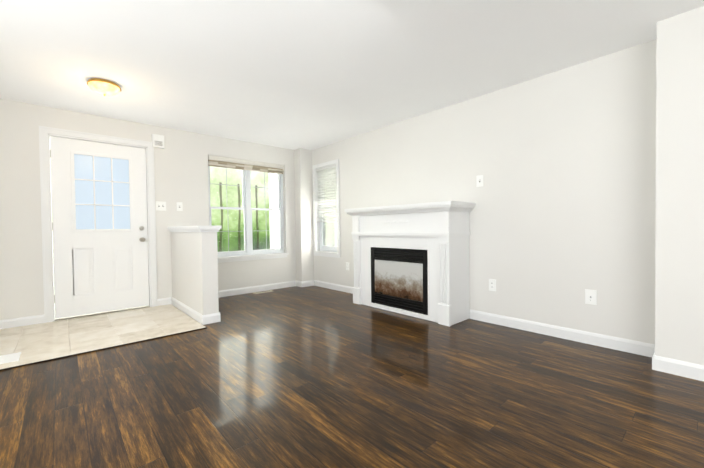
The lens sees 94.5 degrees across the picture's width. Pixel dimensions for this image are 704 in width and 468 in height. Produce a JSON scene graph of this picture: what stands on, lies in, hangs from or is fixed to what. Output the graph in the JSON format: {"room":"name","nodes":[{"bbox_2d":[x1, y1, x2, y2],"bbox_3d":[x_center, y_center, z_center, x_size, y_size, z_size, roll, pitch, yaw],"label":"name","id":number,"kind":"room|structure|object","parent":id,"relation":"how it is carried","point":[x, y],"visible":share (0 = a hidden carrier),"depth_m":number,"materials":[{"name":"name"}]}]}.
{"room":"living room","nodes":[
{"label":"living room","id":0,"kind":"room"},
{"bbox_2d":[0,98,295,319],"bbox_3d":[-2.727,-0.226,4.198,5.411,2.351,0.200,-2,1,-42],"label":"wall","id":1,"kind":"structure","parent":0,"point":[181,166],"depth_m":4.11,"materials":[{"name":"paint"}]},
{"bbox_2d":[39,126,157,322],"bbox_3d":[-3.002,-0.110,3.924,1.068,2.118,0.202,-2,1,-42],"label":"door frame","id":2,"kind":"structure","parent":1,"relation":"attached to","point":[45,218],"depth_m":3.62,"materials":[{"name":"white wood"}]},
{"bbox_2d":[50,136,148,318],"bbox_3d":[-2.954,-0.076,3.864,0.906,2.013,0.121,-2,1,-42],"label":"door","id":3,"kind":"structure","parent":1,"relation":"in","point":[99,224],"depth_m":3.85,"materials":[{"name":"white wood"}]},
{"bbox_2d":[0,280,313,328],"bbox_3d":[-2.587,0.901,4.069,4.998,0.098,0.191,-2,1,-42],"label":"baseboard","id":4,"kind":"structure","parent":1,"relation":"attached to","point":[21,321],"depth_m":4.84,"materials":[{"name":"white wood"}]},
{"bbox_2d":[152,134,163,148],"bbox_3d":[-2.512,-1.200,4.215,0.135,0.163,0.049,-2,1,-42],"label":"box","id":5,"kind":"object","parent":1,"relation":"attached to","point":[157,141],"visible":0.98,"depth_m":4.20,"materials":[{"name":"white plastic"}]},
{"bbox_2d":[156,201,165,210],"bbox_3d":[-2.498,-0.366,4.257,0.118,0.118,0.016,-2,1,-42],"label":"light switch","id":6,"kind":"object","parent":1,"relation":"attached to","point":[160,206],"visible":1,"depth_m":4.26,"materials":[{"name":"white plastic"}]},
{"bbox_2d":[177,202,182,210],"bbox_3d":[-2.333,-0.371,4.405,0.072,0.118,0.016,-2,1,-42],"label":"light switch","id":7,"kind":"object","parent":1,"relation":"attached to","point":[179,206],"visible":1,"depth_m":4.41,"materials":[{"name":"white plastic"}]},
{"bbox_2d":[208,155,288,262],"bbox_3d":[-1.629,-0.371,5.133,1.310,1.560,0.183,-2,1,-42],"label":"window","id":8,"kind":"structure","parent":1,"relation":"in","point":[246,167],"depth_m":5.13,"materials":[{"name":"white plastic"}]},
{"bbox_2d":[171,232,218,314],"bbox_3d":[-1.929,0.445,3.929,0.160,1.000,1.273,-2,1,-42],"label":"wall","id":9,"kind":"structure","parent":0,"point":[194,262],"depth_m":3.56,"materials":[{"name":"paint"}]},
{"bbox_2d":[168,225,220,231],"bbox_3d":[-1.924,-0.059,3.907,0.228,0.068,1.307,-2,1,-42],"label":"ledge","id":10,"kind":"object","parent":9,"relation":"on","point":[217,228],"depth_m":3.49,"materials":[{"name":"white wood"}]},
{"bbox_2d":[171,297,220,324],"bbox_3d":[-1.920,0.896,3.933,0.186,0.098,1.286,-2,1,-42],"label":"baseboard","id":11,"kind":"structure","parent":9,"relation":"attached to","point":[201,318],"depth_m":3.53,"materials":[{"name":"white wood"}]},
{"bbox_2d":[0,286,703,467],"bbox_3d":[-0.044,0.997,1.246,5.411,0.050,8.193,-2,1,-42],"label":"floor","id":12,"kind":"structure","parent":0,"point":[305,377],"depth_m":1.89,"materials":[{"name":"brown wood"}]},
{"bbox_2d":[0,304,206,370],"bbox_3d":[-2.987,0.972,2.876,2.807,0.008,1.435,-2,1,-42],"label":"tile floor","id":13,"kind":"structure","parent":12,"relation":"on","point":[42,342],"depth_m":3.15,"materials":[{"name":"beige tile"}]},
{"bbox_2d":[0,352,20,363],"bbox_3d":[-2.741,0.972,2.484,0.290,0.002,0.240,-2,1,-42],"label":"floor vent","id":14,"kind":"object","parent":13,"relation":"on","point":[12,357],"visible":1,"depth_m":2.55,"materials":[{"name":"white plastic"}]},
{"bbox_2d":[254,290,271,293],"bbox_3d":[-1.401,0.914,5.127,0.305,0.006,0.105,-2,1,-42],"label":"floor vent","id":15,"kind":"object","parent":12,"relation":"in","point":[262,291],"visible":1,"depth_m":5.12,"materials":[{"name":"beige"}]},
{"bbox_2d":[294,148,313,280],"bbox_3d":[-0.829,-0.276,5.646,0.251,2.351,0.178,-2,1,-42],"label":"wall pier","id":16,"kind":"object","parent":12,"relation":"on","point":[304,214],"visible":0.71,"depth_m":5.57,"materials":[{"name":"paint"}]},
{"bbox_2d":[344,201,475,325],"bbox_3d":[0.612,0.294,3.880,0.484,1.243,1.573,-2,1,-42],"label":"fireplace","id":17,"kind":"object","parent":12,"relation":"on","point":[411,260],"visible":1,"depth_m":3.57,"materials":[{"name":"white wood"}]},
{"bbox_2d":[655,6,703,364],"bbox_3d":[3.376,-0.242,1.094,0.471,2.351,3.415,-2,1,-42],"label":"wall jog","id":18,"kind":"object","parent":12,"relation":"on","point":[679,276],"visible":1,"depth_m":2.12,"materials":[{"name":"paint"}]},
{"bbox_2d":[0,0,703,149],"bbox_3d":[-0.073,-1.428,1.201,5.411,0.100,8.193,-2,1,-42],"label":"ceiling","id":19,"kind":"structure","parent":0,"point":[303,74],"depth_m":2.54,"materials":[{"name":"paint"}]},
{"bbox_2d":[87,78,120,95],"bbox_3d":[-2.282,-1.328,3.000,0.256,0.115,0.256,-2,1,-42],"label":"ceiling light","id":20,"kind":"object","parent":19,"relation":"attached to","point":[104,87],"visible":1,"depth_m":2.93,"materials":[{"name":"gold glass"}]},
{"bbox_2d":[312,39,655,343],"bbox_3d":[0.808,-0.268,4.159,0.200,2.351,4.578,-2,1,-42],"label":"wall","id":21,"kind":"structure","parent":0,"point":[562,214],"depth_m":2.95,"materials":[{"name":"paint"}]},
{"bbox_2d":[312,159,339,257],"bbox_3d":[-0.383,-0.403,5.423,0.180,1.553,0.706,-2,1,-42],"label":"window","id":22,"kind":"structure","parent":21,"relation":"in","point":[326,212],"depth_m":5.46,"materials":[{"name":"white plastic"}]},
{"bbox_2d":[476,175,482,186],"bbox_3d":[1.334,-0.555,3.401,0.016,0.118,0.072,-2,1,-42],"label":"switch","id":23,"kind":"object","parent":21,"relation":"attached to","point":[479,180],"visible":1,"depth_m":3.40,"materials":[{"name":"white plastic"}]},
{"bbox_2d":[489,279,495,290],"bbox_3d":[1.435,0.523,3.328,0.009,0.118,0.072,-2,1,-42],"label":"outlet","id":24,"kind":"object","parent":21,"relation":"attached to","point":[492,284],"visible":1,"depth_m":3.32,"materials":[{"name":"white plastic"}]},
{"bbox_2d":[314,280,703,380],"bbox_3d":[1.774,0.873,2.756,0.284,0.098,7.615,-2,1,-42],"label":"baseboard","id":25,"kind":"structure","parent":21,"relation":"attached to","point":[680,368],"depth_m":2.70,"materials":[{"name":"white wood"}]},
{"bbox_2d":[585,289,596,304],"bbox_3d":[1.987,0.525,2.708,0.014,0.122,0.078,-2,1,-42],"label":"outlet","id":26,"kind":"object","parent":21,"relation":"attached to","point":[590,296],"visible":1,"depth_m":2.71,"materials":[{"name":"white plastic"}]},
{"label":"outside","id":27,"kind":"structure","parent":0,"visible":0},
{"bbox_2d":[50,158,269,294],"bbox_3d":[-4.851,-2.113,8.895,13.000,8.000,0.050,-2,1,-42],"label":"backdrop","id":28,"kind":"structure","parent":27,"point":[229,198],"depth_m":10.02,"materials":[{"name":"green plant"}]},
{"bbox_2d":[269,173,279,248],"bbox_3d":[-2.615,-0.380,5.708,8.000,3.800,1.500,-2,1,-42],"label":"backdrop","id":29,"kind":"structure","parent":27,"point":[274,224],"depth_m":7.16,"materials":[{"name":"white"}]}
]}

